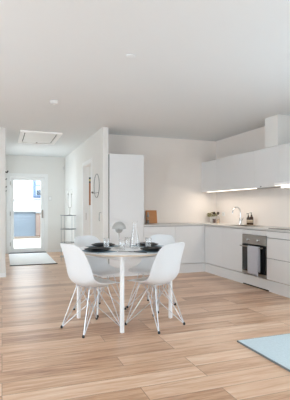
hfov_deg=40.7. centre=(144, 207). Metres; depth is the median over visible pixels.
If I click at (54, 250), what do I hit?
baseboard
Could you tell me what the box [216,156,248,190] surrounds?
upper cabinet
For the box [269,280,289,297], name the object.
board
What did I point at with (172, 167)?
wall
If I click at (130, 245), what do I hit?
napkin
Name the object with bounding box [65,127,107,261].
wall
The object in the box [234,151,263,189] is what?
upper cabinet
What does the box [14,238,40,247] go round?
ground
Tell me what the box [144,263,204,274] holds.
board
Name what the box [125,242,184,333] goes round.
shell chair
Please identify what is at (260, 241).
oven
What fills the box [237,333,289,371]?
area rug
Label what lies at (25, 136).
attic hatch
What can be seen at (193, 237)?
base cabinet
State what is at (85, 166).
trim
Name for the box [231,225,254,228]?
sink
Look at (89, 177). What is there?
wall picture
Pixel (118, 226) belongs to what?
table lamp
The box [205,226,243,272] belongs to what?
base cabinet
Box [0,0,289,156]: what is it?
ceiling
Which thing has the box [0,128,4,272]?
wall
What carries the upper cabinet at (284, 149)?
attached to the wall at (267, 206)
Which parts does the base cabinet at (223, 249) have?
door, door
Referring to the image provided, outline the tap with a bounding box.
[232,207,242,224]
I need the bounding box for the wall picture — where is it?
[89,177,90,204]
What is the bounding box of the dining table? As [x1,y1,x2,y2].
[77,244,171,332]
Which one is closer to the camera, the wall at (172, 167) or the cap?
the cap
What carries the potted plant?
on the countertop
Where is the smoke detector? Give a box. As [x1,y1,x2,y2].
[50,100,57,104]
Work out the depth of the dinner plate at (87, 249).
3.94 m
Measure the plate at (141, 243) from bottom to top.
0.020 m
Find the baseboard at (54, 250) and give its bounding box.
[48,249,61,251]
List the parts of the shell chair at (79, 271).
leg, leg, leg, seat mount, leg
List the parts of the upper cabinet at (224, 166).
door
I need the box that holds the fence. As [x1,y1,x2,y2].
[14,211,35,235]
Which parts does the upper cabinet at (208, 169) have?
door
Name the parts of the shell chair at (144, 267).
leg, leg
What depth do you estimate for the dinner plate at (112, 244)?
4.42 m
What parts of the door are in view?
sill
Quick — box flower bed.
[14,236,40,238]
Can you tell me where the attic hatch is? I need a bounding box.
[18,130,62,144]
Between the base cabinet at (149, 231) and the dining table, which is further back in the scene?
the base cabinet at (149, 231)
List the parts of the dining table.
leg, apron rail, leg, apron rail, leg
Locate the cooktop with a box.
[268,228,289,229]
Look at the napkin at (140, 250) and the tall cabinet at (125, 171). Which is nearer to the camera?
the napkin at (140, 250)
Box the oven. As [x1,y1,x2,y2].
[240,234,266,277]
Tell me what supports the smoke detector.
attached to the ceiling
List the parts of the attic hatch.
hatch panel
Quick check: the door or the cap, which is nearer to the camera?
the cap
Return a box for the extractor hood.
[274,181,289,188]
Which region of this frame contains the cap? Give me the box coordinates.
[126,54,135,58]
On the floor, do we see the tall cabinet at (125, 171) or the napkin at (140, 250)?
the tall cabinet at (125, 171)
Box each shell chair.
[60,243,119,337]
[73,236,125,316]
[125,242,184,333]
[126,234,175,312]
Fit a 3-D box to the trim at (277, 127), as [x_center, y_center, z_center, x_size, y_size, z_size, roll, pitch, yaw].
[2.081,-1.161,6.002,0.348,0.458,0.305,0,0,-20]
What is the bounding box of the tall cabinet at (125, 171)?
[108,154,143,276]
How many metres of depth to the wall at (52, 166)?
10.63 m
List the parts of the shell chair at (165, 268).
leg, leg, seat mount, leg, leg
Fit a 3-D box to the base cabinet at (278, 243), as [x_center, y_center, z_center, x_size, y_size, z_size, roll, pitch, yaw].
[2.179,0.764,5.364,0.597,0.872,0.819,0,0,-20]
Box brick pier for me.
[35,212,40,235]
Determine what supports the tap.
on the countertop
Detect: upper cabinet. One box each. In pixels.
[201,160,223,191]
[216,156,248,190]
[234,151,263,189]
[255,145,280,187]
[279,143,289,185]
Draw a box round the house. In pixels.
[14,180,40,211]
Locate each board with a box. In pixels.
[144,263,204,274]
[146,210,156,222]
[205,263,242,282]
[243,273,268,290]
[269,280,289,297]
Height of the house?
5.820 m
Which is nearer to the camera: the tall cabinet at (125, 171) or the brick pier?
the tall cabinet at (125, 171)
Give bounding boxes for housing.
[243,229,267,278]
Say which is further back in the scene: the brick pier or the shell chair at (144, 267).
the brick pier
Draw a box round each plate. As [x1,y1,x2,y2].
[85,248,110,251]
[88,247,107,249]
[91,243,114,246]
[94,243,111,244]
[135,243,157,245]
[138,242,154,244]
[143,246,161,249]
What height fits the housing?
0.702 m
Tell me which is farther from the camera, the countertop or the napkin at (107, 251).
the countertop
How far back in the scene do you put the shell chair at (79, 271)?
3.73 m
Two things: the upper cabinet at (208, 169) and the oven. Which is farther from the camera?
the upper cabinet at (208, 169)
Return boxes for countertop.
[144,222,289,232]
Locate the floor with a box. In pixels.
[0,252,289,399]
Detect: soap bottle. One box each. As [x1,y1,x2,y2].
[246,213,249,224]
[250,213,252,224]
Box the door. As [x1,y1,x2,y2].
[6,173,47,253]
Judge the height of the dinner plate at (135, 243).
0.022 m
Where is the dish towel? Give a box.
[247,245,259,276]
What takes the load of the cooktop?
in the countertop
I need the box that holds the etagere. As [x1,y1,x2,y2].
[60,215,75,259]
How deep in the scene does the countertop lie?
6.98 m
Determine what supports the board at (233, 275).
on the floor
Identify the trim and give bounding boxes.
[82,158,91,235]
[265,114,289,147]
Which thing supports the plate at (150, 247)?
on the dinner plate
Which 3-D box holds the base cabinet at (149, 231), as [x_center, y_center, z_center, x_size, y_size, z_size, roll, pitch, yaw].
[0.165,0.679,7.342,0.616,0.702,0.617,0,0,-20]
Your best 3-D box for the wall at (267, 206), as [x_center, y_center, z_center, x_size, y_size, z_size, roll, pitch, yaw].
[3.231,-0.095,3.540,0.120,2.590,9.870,0,0,-20]
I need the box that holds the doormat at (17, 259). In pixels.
[9,252,57,265]
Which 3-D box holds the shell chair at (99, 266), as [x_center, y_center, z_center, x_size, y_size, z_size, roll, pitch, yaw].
[-0.559,0.770,4.616,0.526,0.861,0.480,0,0,42]
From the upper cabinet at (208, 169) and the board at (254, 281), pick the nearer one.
the board at (254, 281)
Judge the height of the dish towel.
0.437 m
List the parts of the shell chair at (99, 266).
leg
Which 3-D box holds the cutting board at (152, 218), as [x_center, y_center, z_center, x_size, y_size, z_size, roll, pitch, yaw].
[0.125,0.171,7.622,0.230,0.252,0.055,0,0,-20]
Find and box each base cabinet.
[144,226,175,242]
[176,225,204,263]
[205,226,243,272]
[267,231,289,284]
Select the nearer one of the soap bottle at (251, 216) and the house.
the soap bottle at (251, 216)
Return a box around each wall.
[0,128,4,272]
[5,155,90,253]
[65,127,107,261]
[108,134,215,265]
[216,126,289,278]
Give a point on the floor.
(202, 358)
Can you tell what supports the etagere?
on the floor
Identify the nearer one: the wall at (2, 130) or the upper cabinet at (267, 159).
the upper cabinet at (267, 159)
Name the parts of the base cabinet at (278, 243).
drawer, drawer, drawer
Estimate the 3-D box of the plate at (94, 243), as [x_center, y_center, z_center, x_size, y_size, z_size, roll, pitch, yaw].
[-0.482,0.419,4.519,0.206,0.020,0.206,0,0,-20]
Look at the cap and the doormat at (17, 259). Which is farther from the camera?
the doormat at (17, 259)
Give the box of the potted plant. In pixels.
[207,212,216,222]
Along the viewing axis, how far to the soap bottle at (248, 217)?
6.82 m
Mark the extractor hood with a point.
(281, 184)
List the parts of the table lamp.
lamp shade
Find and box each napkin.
[82,250,116,252]
[130,245,160,246]
[137,250,158,252]
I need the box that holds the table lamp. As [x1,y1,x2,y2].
[112,222,125,248]
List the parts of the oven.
door trim, control panel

